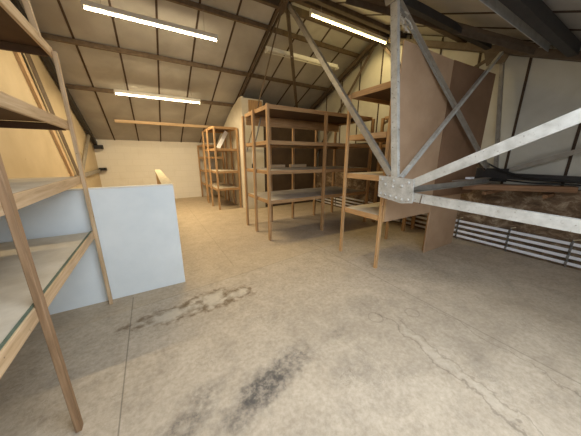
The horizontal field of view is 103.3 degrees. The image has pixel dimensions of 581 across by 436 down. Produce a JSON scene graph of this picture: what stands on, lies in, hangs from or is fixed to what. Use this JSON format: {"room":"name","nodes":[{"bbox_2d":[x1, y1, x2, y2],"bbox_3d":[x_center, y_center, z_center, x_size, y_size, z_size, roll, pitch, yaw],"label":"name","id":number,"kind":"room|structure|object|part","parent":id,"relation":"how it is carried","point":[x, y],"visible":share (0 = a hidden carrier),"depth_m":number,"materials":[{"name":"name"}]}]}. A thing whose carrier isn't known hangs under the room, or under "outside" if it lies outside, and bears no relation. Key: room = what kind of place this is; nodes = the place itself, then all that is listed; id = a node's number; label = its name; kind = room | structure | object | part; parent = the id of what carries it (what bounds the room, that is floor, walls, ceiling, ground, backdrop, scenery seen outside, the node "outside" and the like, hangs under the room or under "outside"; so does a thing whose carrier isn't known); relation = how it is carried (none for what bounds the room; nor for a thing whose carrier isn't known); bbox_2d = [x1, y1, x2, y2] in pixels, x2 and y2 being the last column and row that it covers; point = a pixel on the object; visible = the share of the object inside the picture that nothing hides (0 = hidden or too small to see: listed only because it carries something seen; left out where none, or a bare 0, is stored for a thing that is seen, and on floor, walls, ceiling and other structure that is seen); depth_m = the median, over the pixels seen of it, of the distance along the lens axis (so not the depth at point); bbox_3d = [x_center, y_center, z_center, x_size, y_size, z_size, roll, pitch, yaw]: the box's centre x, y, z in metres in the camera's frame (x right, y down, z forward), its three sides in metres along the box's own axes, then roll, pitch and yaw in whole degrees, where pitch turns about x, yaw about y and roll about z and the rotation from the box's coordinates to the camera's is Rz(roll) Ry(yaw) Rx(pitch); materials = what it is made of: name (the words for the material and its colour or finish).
{"room":"warehouse storage room","nodes":[
{"label":"warehouse storage room","id":0,"kind":"room"},
{"bbox_2d":[0,50,101,188],"bbox_3d":[-3.669,-1.433,2.766,0.150,4.550,11.380,-9,17,-30],"label":"wall","id":1,"kind":"structure","parent":0,"point":[25,153],"depth_m":3.76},
{"bbox_2d":[13,52,73,176],"bbox_3d":[-4.371,-1.905,4.062,0.045,2.473,1.842,-9,17,-30],"label":"batten","id":2,"kind":"object","parent":1,"relation":"attached to","point":[20,60],"visible":0.55,"depth_m":3.89,"materials":[{"name":"brown wood"}]},
{"bbox_2d":[10,0,106,176],"bbox_3d":[-3.504,-1.938,2.773,0.250,3.294,11.294,-9,17,-30],"label":"roof truss","id":3,"kind":"object","parent":1,"relation":"attached to","point":[47,61],"visible":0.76,"depth_m":4.88,"materials":[{"name":"wood"}]},
{"bbox_2d":[93,139,217,198],"bbox_3d":[-3.634,-2.006,9.608,7.240,2.170,0.200,-9,17,-30],"label":"wall","id":4,"kind":"structure","parent":0,"point":[127,162],"depth_m":8.57,"materials":[{"name":"paint"}]},
{"bbox_2d":[216,96,264,208],"bbox_3d":[-1.965,-2.265,8.444,0.660,3.270,3.330,-9,17,-30],"label":"wall partition","id":5,"kind":"structure","parent":0,"point":[240,108],"depth_m":7.27,"materials":[{"name":"paint"}]},
{"bbox_2d":[248,100,261,111],"bbox_3d":[-1.033,-3.105,6.770,0.420,0.650,0.025,-9,17,-30],"label":"plywood panel","id":6,"kind":"object","parent":5,"relation":"attached to","point":[252,104],"visible":0.48,"depth_m":6.68,"materials":[{"name":"orange wood"}]},
{"bbox_2d":[236,0,580,233],"bbox_3d":[-0.090,-2.439,4.684,0.111,3.432,11.243,-9,17,-30],"label":"roof truss","id":7,"kind":"object","parent":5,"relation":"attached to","point":[400,190],"visible":0.9,"depth_m":2.58,"materials":[{"name":"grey metal"}]},
{"bbox_3d":[-0.136,-3.977,4.295,0.012,0.260,0.420,-9,17,-30],"label":"gusset plate","id":8,"kind":"part","parent":7,"relation":"part of","materials":[{"name":"brown metal"}]},
{"bbox_2d":[285,8,297,107],"bbox_3d":[0.090,-3.498,5.915,0.087,1.768,2.804,2,15,6],"label":"brace","id":9,"kind":"object","parent":7,"relation":"attached to","point":[287,12],"visible":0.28,"depth_m":5.22,"materials":[{"name":"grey metal"}]},
{"bbox_3d":[1.108,-2.481,2.550,0.012,0.180,0.210,-9,17,-30],"label":"gusset plate","id":10,"kind":"part","parent":7,"relation":"part of","materials":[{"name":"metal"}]},
{"bbox_3d":[1.284,-0.350,2.825,0.012,0.310,0.490,-9,17,-30],"label":"gusset plate","id":11,"kind":"part","parent":7,"relation":"part of","materials":[{"name":"paint"}]},
{"bbox_2d":[400,11,412,32],"bbox_3d":[1.303,-2.204,2.592,0.126,0.182,0.168,-13,19,-40],"label":"rag","id":12,"kind":"object","parent":7,"relation":"hanging from","point":[404,25],"visible":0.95,"depth_m":2.57,"materials":[{"name":"fabric"}]},
{"bbox_2d":[345,0,539,54],"bbox_3d":[2.170,-2.711,3.233,2.823,0.688,0.106,0,15,-1],"label":"brace","id":13,"kind":"object","parent":7,"relation":"attached to","point":[469,31],"visible":0.8,"depth_m":3.27,"materials":[{"name":"wood"}]},
{"bbox_2d":[400,0,489,168],"bbox_3d":[2.320,-1.626,3.279,2.502,1.879,0.063,-7,16,-24],"label":"brace","id":14,"kind":"object","parent":7,"relation":"attached to","point":[415,32],"visible":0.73,"depth_m":3.02,"materials":[{"name":"metal"}]},
{"bbox_2d":[488,163,580,182],"bbox_3d":[3.944,-0.666,3.165,0.050,0.374,2.310,-9,17,-31],"label":"cable","id":15,"kind":"object","parent":14,"relation":"hanging from","point":[488,163],"visible":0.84,"depth_m":3.52,"materials":[{"name":"black plastic"}]},
{"bbox_2d":[403,0,491,49],"bbox_3d":[2.208,-2.667,3.185,2.400,0.100,0.081,-8,17,-29],"label":"roof beam","id":16,"kind":"structure","parent":7,"relation":"attached to","point":[417,8],"depth_m":3.01,"materials":[{"name":"metal"}]},
{"bbox_2d":[399,51,502,177],"bbox_3d":[2.359,-1.562,3.229,2.491,1.894,0.058,-10,18,-33],"label":"brace","id":17,"kind":"object","parent":7,"relation":"attached to","point":[440,128],"visible":0.9,"depth_m":3.13,"materials":[{"name":"grey paint"}]},
{"bbox_2d":[414,179,492,192],"bbox_3d":[2.437,-0.494,3.397,2.520,0.070,0.082,-9,17,-30],"label":"tie","id":18,"kind":"object","parent":7,"relation":"attached to","point":[431,187],"visible":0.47,"depth_m":3.32,"materials":[{"name":"metal"}]},
{"bbox_2d":[452,177,490,181],"bbox_3d":[2.952,-0.627,3.720,1.080,0.016,0.091,-8,17,-28],"label":"plank","id":19,"kind":"object","parent":18,"relation":"on","point":[483,177],"visible":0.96,"depth_m":3.61,"materials":[{"name":"wood"}]},
{"bbox_2d":[475,177,580,185],"bbox_3d":[3.939,-0.451,3.154,0.043,0.050,2.401,-9,17,-30],"label":"cable","id":20,"kind":"object","parent":18,"relation":"on","point":[475,177],"visible":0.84,"depth_m":3.49,"materials":[{"name":"black plastic"}]},
{"bbox_2d":[498,0,580,56],"bbox_3d":[2.741,-2.083,2.464,2.450,0.140,0.100,-9,17,-30],"label":"roof beam","id":21,"kind":"structure","parent":7,"relation":"attached to","point":[536,14],"depth_m":2.40,"materials":[{"name":"metal"}]},
{"bbox_2d":[263,126,316,206],"bbox_3d":[0.057,-1.737,7.862,2.080,2.550,0.040,-9,17,-30],"label":"wall","id":22,"kind":"structure","parent":0,"point":[280,156],"depth_m":7.77,"materials":[{"name":"wood"}]},
{"bbox_2d":[0,195,580,435],"bbox_3d":[-0.670,0.387,5.097,7.240,0.150,11.780,-9,17,-30],"label":"floor","id":23,"kind":"structure","parent":0,"point":[293,333],"depth_m":2.02,"materials":[{"name":"concrete"}]},
{"bbox_2d":[0,0,112,432],"bbox_3d":[-1.640,-0.264,0.785,0.850,3.306,2.910,-9,17,-30],"label":"shelving unit","id":24,"kind":"object","parent":23,"relation":"on","point":[33,272],"visible":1,"depth_m":1.46,"materials":[{"name":"brown wood"}]},
{"bbox_3d":[-1.640,-1.069,0.554,0.768,0.020,2.870,-9,17,-30],"label":"shelf","id":25,"kind":"part","parent":24,"relation":"part of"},
{"bbox_3d":[-1.641,-0.503,0.703,0.768,0.020,2.870,-9,17,-30],"label":"shelf","id":26,"kind":"part","parent":24,"relation":"part of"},
{"bbox_3d":[-2.365,-1.341,1.749,0.754,0.058,0.022,-9,17,-30],"label":"rail","id":27,"kind":"part","parent":24,"relation":"part of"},
{"bbox_3d":[-1.309,-1.099,0.769,0.022,0.078,2.900,-9,17,-30],"label":"rail","id":28,"kind":"part","parent":24,"relation":"part of","materials":[{"name":"brown wood"}]},
{"bbox_3d":[-2.366,-0.775,1.898,0.754,0.058,0.022,-9,17,-30],"label":"rail","id":29,"kind":"part","parent":24,"relation":"part of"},
{"bbox_3d":[-1.310,-0.533,0.918,0.022,0.078,2.900,-9,17,-30],"label":"rail","id":30,"kind":"part","parent":24,"relation":"part of","materials":[{"name":"brown wood"}]},
{"bbox_3d":[-1.642,-0.025,0.829,0.768,0.020,2.870,-9,17,-30],"label":"shelf","id":31,"kind":"part","parent":24,"relation":"part of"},
{"bbox_3d":[-1.310,-0.055,1.044,0.022,0.078,2.900,-9,17,-30],"label":"rail","id":32,"kind":"part","parent":24,"relation":"part of","materials":[{"name":"brown wood"}]},
{"bbox_3d":[-1.283,0.074,1.083,0.030,2.500,0.045,-9,17,-30],"label":"post","id":33,"kind":"part","parent":24,"relation":"part of","materials":[{"name":"brown wood"}]},
{"bbox_3d":[-1.643,0.517,0.972,0.768,0.020,2.870,-9,17,-30],"label":"shelf","id":34,"kind":"part","parent":24,"relation":"part of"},
{"bbox_3d":[-1.311,0.487,1.187,0.022,0.078,2.900,-9,17,-30],"label":"rail","id":35,"kind":"part","parent":24,"relation":"part of","materials":[{"name":"brown wood"}]},
{"bbox_3d":[-2.021,-0.227,2.282,0.030,2.470,0.045,-9,17,-30],"label":"post","id":36,"kind":"part","parent":24,"relation":"part of","materials":[{"name":"brown wood"}]},
{"bbox_2d":[0,170,184,314],"bbox_3d":[-3.126,-0.092,4.077,1.730,1.291,3.888,-9,17,-30],"label":"partition","id":37,"kind":"object","parent":23,"relation":"on","point":[137,225],"visible":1,"depth_m":2.56,"materials":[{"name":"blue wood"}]},
{"bbox_2d":[197,144,226,200],"bbox_3d":[-3.110,-1.803,9.076,0.725,2.050,1.120,-9,17,-30],"label":"shelving unit","id":38,"kind":"object","parent":23,"relation":"on","point":[198,146],"visible":0.41,"depth_m":8.86,"materials":[{"name":"orange wood"}]},
{"bbox_3d":[-3.671,-1.874,9.344,0.045,2.050,0.070,-9,17,-30],"label":"post","id":39,"kind":"part","parent":38,"relation":"part of","materials":[{"name":"orange wood"}]},
{"bbox_3d":[-3.133,-1.644,8.472,0.045,2.050,0.070,-9,17,-30],"label":"post","id":40,"kind":"part","parent":38,"relation":"part of","materials":[{"name":"orange wood"}]},
{"bbox_3d":[-2.549,-1.732,8.809,0.045,2.050,0.070,-9,17,-30],"label":"post","id":41,"kind":"part","parent":38,"relation":"part of","materials":[{"name":"orange wood"}]},
{"bbox_2d":[202,126,241,209],"bbox_3d":[-2.296,-1.647,7.645,0.785,2.480,1.400,-9,17,-30],"label":"shelving unit","id":42,"kind":"object","parent":23,"relation":"on","point":[218,187],"visible":0.96,"depth_m":7.40,"materials":[{"name":"orange wood"}]},
{"bbox_3d":[-2.954,-1.726,8.019,0.045,2.440,0.070,-9,17,-30],"label":"post","id":43,"kind":"part","parent":42,"relation":"part of","materials":[{"name":"orange wood"}]},
{"bbox_3d":[-2.621,-1.593,7.476,0.045,2.460,0.070,-9,17,-30],"label":"post","id":44,"kind":"part","parent":42,"relation":"part of","materials":[{"name":"orange wood"}]},
{"bbox_3d":[-2.221,-1.451,6.941,0.045,2.460,0.070,-9,17,-30],"label":"post","id":45,"kind":"part","parent":42,"relation":"part of","materials":[{"name":"orange wood"}]},
{"bbox_3d":[-2.276,-2.839,7.341,0.676,0.020,1.246,-9,17,-30],"label":"shelf","id":46,"kind":"part","parent":42,"relation":"part of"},
{"bbox_2d":[216,131,227,147],"bbox_3d":[-2.141,-2.452,7.208,0.400,0.559,0.020,-9,17,-30],"label":"board","id":47,"kind":"object","parent":42,"relation":"on","point":[225,133],"visible":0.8,"depth_m":7.20,"materials":[{"name":"wood"}]},
{"bbox_3d":[-2.278,-1.591,7.670,0.676,0.020,1.246,-9,17,-30],"label":"shelf","id":48,"kind":"part","parent":42,"relation":"part of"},
{"bbox_3d":[-2.279,-1.079,7.805,0.676,0.020,1.246,-9,17,-30],"label":"shelf","id":49,"kind":"part","parent":42,"relation":"part of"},
{"bbox_3d":[-1.951,-2.674,6.821,0.700,0.070,0.022,-9,17,-30],"label":"rail","id":50,"kind":"part","parent":42,"relation":"part of","materials":[{"name":"orange wood"}]},
{"bbox_3d":[-1.952,-2.075,6.979,0.700,0.070,0.022,-9,17,-30],"label":"rail","id":51,"kind":"part","parent":42,"relation":"part of","materials":[{"name":"orange wood"}]},
{"bbox_3d":[-2.318,-1.821,8.385,0.045,2.440,0.070,-9,17,-30],"label":"post","id":52,"kind":"part","parent":42,"relation":"part of","materials":[{"name":"orange wood"}]},
{"bbox_3d":[-1.953,-1.427,7.149,0.700,0.070,0.022,-9,17,-30],"label":"rail","id":53,"kind":"part","parent":42,"relation":"part of","materials":[{"name":"orange wood"}]},
{"bbox_3d":[-1.954,-0.914,7.285,0.700,0.070,0.022,-9,17,-30],"label":"rail","id":54,"kind":"part","parent":42,"relation":"part of","materials":[{"name":"orange wood"}]},
{"bbox_3d":[-1.985,-1.688,7.843,0.045,2.460,0.070,-9,17,-30],"label":"post","id":55,"kind":"part","parent":42,"relation":"part of","materials":[{"name":"orange wood"}]},
{"bbox_3d":[-1.637,-1.539,7.279,0.045,2.460,0.070,-9,17,-30],"label":"post","id":56,"kind":"part","parent":42,"relation":"part of","materials":[{"name":"orange wood"}]},
{"bbox_2d":[241,103,374,240],"bbox_3d":[0.433,-1.075,5.451,2.740,2.500,1.310,-9,17,-30],"label":"shelving unit","id":57,"kind":"object","parent":23,"relation":"on","point":[272,115],"visible":0.99,"depth_m":5.11,"materials":[{"name":"orange wood"}]},
{"bbox_3d":[-1.037,-1.018,5.305,0.045,2.460,0.070,-9,17,-30],"label":"post","id":58,"kind":"part","parent":57,"relation":"part of","materials":[{"name":"orange wood"}]},
{"bbox_3d":[-0.690,-2.078,4.487,0.022,0.070,1.138,-9,17,-30],"label":"rail","id":59,"kind":"part","parent":57,"relation":"part of","materials":[{"name":"orange wood"}]},
{"bbox_3d":[-0.745,-0.904,4.818,0.045,2.490,0.070,-9,17,-30],"label":"post","id":60,"kind":"part","parent":57,"relation":"part of","materials":[{"name":"orange wood"}]},
{"bbox_3d":[-0.691,-1.497,4.640,0.022,0.070,1.138,-9,17,-30],"label":"rail","id":61,"kind":"part","parent":57,"relation":"part of","materials":[{"name":"orange wood"}]},
{"bbox_3d":[-0.691,-0.975,4.777,0.022,0.070,1.138,-9,17,-30],"label":"rail","id":62,"kind":"part","parent":57,"relation":"part of","materials":[{"name":"orange wood"}]},
{"bbox_3d":[-0.692,-0.424,4.923,0.022,0.070,1.138,-9,17,-30],"label":"rail","id":63,"kind":"part","parent":57,"relation":"part of","materials":[{"name":"orange wood"}]},
{"bbox_2d":[255,117,261,140],"bbox_3d":[-0.683,-1.875,4.851,0.190,0.498,0.033,-11,18,-36],"label":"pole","id":64,"kind":"object","parent":57,"relation":"on","point":[260,117],"visible":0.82,"depth_m":4.84,"materials":[{"name":"metal"}]},
{"bbox_3d":[-0.402,-0.765,4.271,0.045,2.500,0.070,-9,17,-30],"label":"post","id":65,"kind":"part","parent":57,"relation":"part of","materials":[{"name":"orange wood"}]},
{"bbox_3d":[-0.482,-1.098,5.614,0.045,2.460,0.070,-9,17,-30],"label":"post","id":66,"kind":"part","parent":57,"relation":"part of","materials":[{"name":"orange wood"}]},
{"bbox_2d":[270,165,284,167],"bbox_3d":[-0.320,-1.199,5.327,0.400,0.070,0.120,-11,18,-35],"label":"timber offcut","id":67,"kind":"object","parent":57,"relation":"on","point":[271,166],"visible":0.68,"depth_m":5.27,"materials":[{"name":"brown wood"}]},
{"bbox_3d":[0.178,-2.267,5.617,2.660,0.170,0.020,-9,17,-30],"label":"rail","id":68,"kind":"part","parent":57,"relation":"part of","materials":[{"name":"brown wood"}]},
{"bbox_3d":[0.156,-2.377,5.627,2.660,0.070,0.022,-9,17,-30],"label":"rail","id":69,"kind":"part","parent":57,"relation":"part of","materials":[{"name":"orange wood"}]},
{"bbox_3d":[0.067,-1.181,5.931,0.045,2.460,0.070,-9,17,-30],"label":"post","id":70,"kind":"part","parent":57,"relation":"part of","materials":[{"name":"orange wood"}]},
{"bbox_3d":[0.178,-1.788,5.743,2.660,0.085,0.020,-9,17,-30],"label":"rail","id":71,"kind":"part","parent":57,"relation":"part of","materials":[{"name":"brown wood"}]},
{"bbox_2d":[289,164,305,167],"bbox_3d":[0.178,-1.274,5.614,0.420,0.070,0.120,-8,17,-27],"label":"timber offcut","id":72,"kind":"object","parent":57,"relation":"on","point":[290,165],"visible":0.96,"depth_m":5.55,"materials":[{"name":"brown wood"}]},
{"bbox_3d":[0.452,-1.695,5.292,2.636,0.020,1.136,-9,17,-30],"label":"shelf","id":73,"kind":"part","parent":57,"relation":"part of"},
{"bbox_3d":[0.453,-2.275,5.139,2.636,0.020,1.136,-9,17,-30],"label":"shelf","id":74,"kind":"part","parent":57,"relation":"part of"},
{"bbox_3d":[0.450,-0.621,5.575,2.636,0.020,1.136,-9,17,-30],"label":"shelf","id":75,"kind":"part","parent":57,"relation":"part of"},
{"bbox_3d":[0.451,-1.173,5.430,2.636,0.020,1.136,-9,17,-30],"label":"shelf","id":76,"kind":"part","parent":57,"relation":"part of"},
{"bbox_3d":[0.677,-1.273,6.283,0.045,2.460,0.070,-9,17,-30],"label":"post","id":77,"kind":"part","parent":57,"relation":"part of","materials":[{"name":"orange wood"}]},
{"bbox_3d":[0.747,-0.469,5.100,2.660,0.070,0.022,-9,17,-30],"label":"rail","id":78,"kind":"part","parent":57,"relation":"part of","materials":[{"name":"orange wood"}]},
{"bbox_3d":[0.749,-1.542,4.817,2.660,0.070,0.022,-9,17,-30],"label":"rail","id":79,"kind":"part","parent":57,"relation":"part of","materials":[{"name":"orange wood"}]},
{"bbox_3d":[0.748,-1.020,4.955,2.660,0.070,0.022,-9,17,-30],"label":"rail","id":80,"kind":"part","parent":57,"relation":"part of","materials":[{"name":"orange wood"}]},
{"bbox_3d":[0.750,-2.122,4.664,2.660,0.070,0.022,-9,17,-30],"label":"rail","id":81,"kind":"part","parent":57,"relation":"part of","materials":[{"name":"orange wood"}]},
{"bbox_3d":[0.714,-0.913,4.920,0.045,2.460,0.070,-9,17,-30],"label":"post","id":82,"kind":"part","parent":57,"relation":"part of","materials":[{"name":"orange wood"}]},
{"bbox_3d":[1.244,-1.358,6.610,0.045,2.460,0.070,-9,17,-30],"label":"post","id":83,"kind":"part","parent":57,"relation":"part of","materials":[{"name":"orange wood"}]},
{"bbox_3d":[1.594,-1.841,5.958,0.022,0.070,1.138,-9,17,-30],"label":"rail","id":84,"kind":"part","parent":57,"relation":"part of","materials":[{"name":"orange wood"}]},
{"bbox_3d":[1.595,-2.422,5.805,0.022,0.070,1.138,-9,17,-30],"label":"rail","id":85,"kind":"part","parent":57,"relation":"part of","materials":[{"name":"orange wood"}]},
{"bbox_3d":[1.908,-1.093,5.609,0.045,2.460,0.070,-9,17,-30],"label":"post","id":86,"kind":"part","parent":57,"relation":"part of","materials":[{"name":"orange wood"}]},
{"bbox_2d":[372,116,415,230],"bbox_3d":[2.480,-1.034,5.309,0.395,2.500,0.900,-9,17,-30],"label":"shelving unit","id":87,"kind":"object","parent":23,"relation":"on","point":[381,144],"visible":0.2,"depth_m":5.34,"materials":[{"name":"orange wood"}]},
{"bbox_3d":[2.117,-1.088,5.571,0.045,2.470,0.070,-9,17,-30],"label":"post","id":88,"kind":"part","parent":87,"relation":"part of","materials":[{"name":"orange wood"}]},
{"bbox_3d":[2.542,-0.906,4.881,0.045,2.470,0.070,-9,17,-30],"label":"post","id":89,"kind":"part","parent":87,"relation":"part of","materials":[{"name":"orange wood"}]},
{"bbox_3d":[2.843,-0.951,5.055,0.045,2.470,0.070,-9,17,-30],"label":"post","id":90,"kind":"part","parent":87,"relation":"part of","materials":[{"name":"orange wood"}]},
{"bbox_2d":[339,40,453,268],"bbox_3d":[1.640,-0.831,3.690,1.330,2.930,0.812,-9,17,-30],"label":"shelving unit","id":91,"kind":"object","parent":23,"relation":"on","point":[423,102],"visible":0.73,"depth_m":3.23,"materials":[{"name":"brown wood"}]},
{"bbox_3d":[0.889,-0.624,3.744,0.040,2.500,0.045,-9,17,-30],"label":"post","id":92,"kind":"part","parent":91,"relation":"part of","materials":[{"name":"brown wood"}]},
{"bbox_3d":[1.084,-0.070,3.562,0.022,0.075,0.663,-9,17,-30],"label":"rail","id":93,"kind":"part","parent":91,"relation":"part of","materials":[{"name":"brown wood"}]},
{"bbox_3d":[1.085,-0.612,3.419,0.022,0.075,0.663,-9,17,-30],"label":"rail","id":94,"kind":"part","parent":91,"relation":"part of","materials":[{"name":"brown wood"}]},
{"bbox_3d":[1.619,-0.178,3.863,1.221,0.020,0.661,-9,17,-30],"label":"shelf","id":95,"kind":"part","parent":91,"relation":"part of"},
{"bbox_3d":[1.445,-1.319,3.866,1.245,0.075,0.022,-9,17,-30],"label":"rail","id":96,"kind":"part","parent":91,"relation":"part of","materials":[{"name":"brown wood"}]},
{"bbox_3d":[1.085,-1.163,3.273,0.022,0.075,0.663,-9,17,-30],"label":"rail","id":97,"kind":"part","parent":91,"relation":"part of","materials":[{"name":"brown wood"}]},
{"bbox_3d":[1.619,-0.720,3.720,1.221,0.020,0.661,-9,17,-30],"label":"shelf","id":98,"kind":"part","parent":91,"relation":"part of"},
{"bbox_3d":[1.446,-1.889,3.716,1.245,0.075,0.022,-9,17,-30],"label":"rail","id":99,"kind":"part","parent":91,"relation":"part of","materials":[{"name":"brown wood"}]},
{"bbox_3d":[1.086,-1.733,3.123,0.022,0.075,0.663,-9,17,-30],"label":"rail","id":100,"kind":"part","parent":91,"relation":"part of","materials":[{"name":"brown wood"}]},
{"bbox_3d":[1.621,-1.841,3.424,1.221,0.020,0.661,-9,17,-30],"label":"shelf","id":101,"kind":"part","parent":91,"relation":"part of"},
{"bbox_3d":[1.271,-0.460,3.125,0.040,2.500,0.045,-9,17,-30],"label":"post","id":102,"kind":"part","parent":91,"relation":"part of","materials":[{"name":"brown wood"}]},
{"bbox_3d":[1.937,-0.782,4.348,0.040,2.500,0.045,-9,17,-30],"label":"post","id":103,"kind":"part","parent":91,"relation":"part of","materials":[{"name":"brown wood"}]},
{"bbox_3d":[2.374,-0.629,3.773,0.040,2.500,0.045,-9,17,-30],"label":"post","id":104,"kind":"part","parent":91,"relation":"part of","materials":[{"name":"brown wood"}]},
{"bbox_2d":[423,194,460,252],"bbox_3d":[2.718,0.074,4.116,0.950,0.965,0.018,-9,17,-30],"label":"board","id":105,"kind":"object","parent":23,"relation":"on","point":[441,221],"visible":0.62,"depth_m":4.09,"materials":[{"name":"wood"}]},
{"bbox_2d":[432,60,495,196],"bbox_3d":[2.849,-1.359,3.776,1.214,1.960,0.021,-8,17,-27],"label":"board","id":106,"kind":"object","parent":105,"relation":"on","point":[455,145],"visible":0.82,"depth_m":3.71,"materials":[{"name":"wood"}]},
{"bbox_2d":[316,197,580,267],"bbox_3d":[2.543,-0.165,5.981,0.079,0.476,9.600,-9,17,-30],"label":"radiator","id":107,"kind":"object","parent":23,"relation":"on","point":[570,250],"visible":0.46,"depth_m":3.93,"materials":[{"name":"metal"}]},
{"bbox_2d":[19,0,580,142],"bbox_3d":[-0.665,-2.928,4.223,7.040,2.512,11.580,-9,17,-30],"label":"ceiling","id":108,"kind":"structure","parent":0,"point":[238,45],"depth_m":5.22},
{"bbox_2d":[80,0,217,42],"bbox_3d":[-2.261,-3.523,3.876,2.010,0.535,0.052,-9,17,-30],"label":"strip light","id":109,"kind":"object","parent":108,"relation":"hanging from","point":[84,3],"visible":1,"depth_m":3.82,"materials":[{"name":"white paint"}]},
{"bbox_2d":[65,84,233,106],"bbox_3d":[-2.304,-3.454,6.915,6.810,0.085,0.060,-9,17,-30],"label":"purlin","id":110,"kind":"object","parent":108,"relation":"attached to","point":[69,86],"visible":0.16,"depth_m":5.62,"materials":[{"name":"wood"}]},
{"bbox_2d":[113,77,200,103],"bbox_3d":[-3.300,-3.208,5.811,1.920,0.396,0.052,-9,17,-30],"label":"strip light","id":111,"kind":"object","parent":108,"relation":"hanging from","point":[116,91],"visible":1,"depth_m":5.77,"materials":[{"name":"white paint"}]},
{"bbox_2d":[114,119,210,127],"bbox_3d":[-3.865,-3.080,7.580,3.130,0.085,0.060,-9,17,-30],"label":"purlin","id":112,"kind":"object","parent":108,"relation":"attached to","point":[115,120],"visible":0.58,"depth_m":7.36,"materials":[{"name":"brown wood"}]},
{"bbox_2d":[40,32,327,90],"bbox_3d":[-1.657,-3.689,5.734,6.810,0.085,0.060,-9,17,-30],"label":"purlin","id":113,"kind":"object","parent":108,"relation":"attached to","point":[45,36],"visible":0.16,"depth_m":5.03,"materials":[{"name":"wood"}]},
{"bbox_2d":[166,0,358,57],"bbox_3d":[-1.006,-3.926,4.543,6.810,0.085,0.060,-9,17,-30],"label":"purlin","id":114,"kind":"object","parent":108,"relation":"attached to","point":[188,3],"visible":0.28,"depth_m":4.62,"materials":[{"name":"wood"}]},
{"bbox_2d":[265,46,338,69],"bbox_3d":[0.342,-3.964,5.485,2.050,0.413,0.134,-9,17,-30],"label":"strip light","id":115,"kind":"object","parent":108,"relation":"hanging from","point":[267,48],"visible":0.95,"depth_m":5.41,"materials":[{"name":"white paint"}]},
{"bbox_2d":[253,0,372,42],"bbox_3d":[-0.765,-4.013,4.103,6.810,0.110,0.090,-9,17,-30],"label":"purlin","id":116,"kind":"object","parent":108,"relation":"attached to","point":[302,13],"visible":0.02,"depth_m":4.82,"materials":[{"name":"wood"}]},
{"bbox_2d":[294,1,388,36],"bbox_3d":[-0.591,-3.939,3.820,6.810,0.110,0.090,-9,17,-30],"label":"purlin","id":117,"kind":"object","parent":108,"relation":"attached to","point":[308,4],"visible":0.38,"depth_m":4.73,"materials":[{"name":"wood"}]},
{"bbox_2d":[309,6,386,44],"bbox_3d":[1.297,-4.038,4.790,2.180,0.274,0.052,-9,17,-30],"label":"strip light","id":118,"kind":"object","parent":108,"relation":"hanging from","point":[314,13],"visible":0.91,"depth_m":4.70,"materials":[{"name":"white paint"}]},
{"bbox_2d":[310,0,406,38],"bbox_3d":[-0.351,-3.644,3.480,6.810,0.110,0.090,-9,17,-30],"label":"purlin","id":119,"kind":"object","parent":108,"relation":"attached to","point":[328,4],"visible":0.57,"depth_m":4.36,"materials":[{"name":"wood"}]},
{"bbox_2d":[374,0,466,42],"bbox_3d":[0.299,-2.850,2.562,6.810,0.110,0.090,-9,17,-30],"label":"purlin","id":120,"kind":"object","parent":108,"relation":"attached to","point":[447,34],"visible":0.29,"depth_m":3.99,"materials":[{"name":"wood"}]},
{"bbox_2d":[315,34,580,189],"bbox_3d":[2.330,-2.336,6.227,0.162,4.550,11.380,-9,17,-30],"label":"wall","id":121,"kind":"structure","parent":0,"point":[536,91],"depth_m":3.77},
{"bbox_2d":[318,142,385,172],"bbox_3d":[2.063,-1.727,6.657,0.048,0.849,4.000,-9,17,-30],"label":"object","id":122,"kind":"structure","parent":121,"relation":"attached to","point":[357,157],"depth_m":6.89,"materials":[{"name":"wood"}]},
{"bbox_2d":[316,172,580,270],"bbox_3d":[2.224,-0.677,6.601,0.098,1.150,11.380,-9,17,-30],"label":"wall","id":123,"kind":"structure","parent":121,"relation":"attached to","point":[561,204],"depth_m":3.90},
{"bbox_2d":[461,184,552,187],"bbox_3d":[3.463,-0.516,3.740,1.116,0.071,0.100,7,16,29],"label":"plank","id":124,"kind":"object","parent":123,"relation":"on","point":[498,184],"visible":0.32,"depth_m":3.64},
{"bbox_2d":[482,190,502,194],"bbox_3d":[3.380,-0.442,3.834,0.720,0.050,0.050,-9,17,-30],"label":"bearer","id":125,"kind":"object","parent":121,"relation":"attached to","point":[488,191],"visible":0.72,"depth_m":3.73,"materials":[{"name":"wood"}]},
{"bbox_2d":[542,193,554,197],"bbox_3d":[3.841,-0.334,3.425,0.360,0.050,0.050,-9,17,-30],"label":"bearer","id":126,"kind":"object","parent":121,"relation":"attached to","point":[548,195],"visible":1,"depth_m":3.37,"materials":[{"name":"wood"}]},
{"bbox_2d":[461,184,578,192],"bbox_3d":[3.468,-0.466,3.563,1.314,0.086,0.100,6,16,28],"label":"plank","id":127,"kind":"object","parent":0,"point":[532,188],"visible":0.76,"depth_m":3.48,"materials":[{"name":"wood"}]},
{"bbox_3d":[2.297,0.547,-0.004,7.240,2.152,0.200,-9,17,-30],"label":"wall","id":128,"kind":"structure","parent":0,"visible":0},
{"bbox_2d":[309,37,580,183],"bbox_3d":[2.142,-2.818,5.964,0.140,3.215,11.248,-9,17,-30],"label":"roof truss","id":129,"kind":"object","parent":128,"relation":"attached to","point":[490,54],"visible":0.52,"depth_m":3.88,"materials":[{"name":"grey metal"}]},
{"bbox_3d":[3.537,-0.769,4.074,0.012,0.220,0.480,-9,17,-30],"label":"gusset plate","id":130,"kind":"part","parent":129,"relation":"part of","materials":[{"name":"metal"}]},
{"bbox_3d":[3.369,-2.693,3.762,0.012,0.340,0.420,-9,17,-30],"label":"gusset plate","id":131,"kind":"part","parent":129,"relation":"part of","materials":[{"name":"wood"}]},
{"bbox_2d":[479,0,553,51],"bbox_3d":[2.575,-2.296,2.676,2.670,0.160,0.165,-9,17,-30],"label":"purlin","id":132,"kind":"object","parent":129,"relation":"attached to","point":[496,6],"visible":0.78,"depth_m":2.65,"materials":[{"name":"metal"}]}
]}

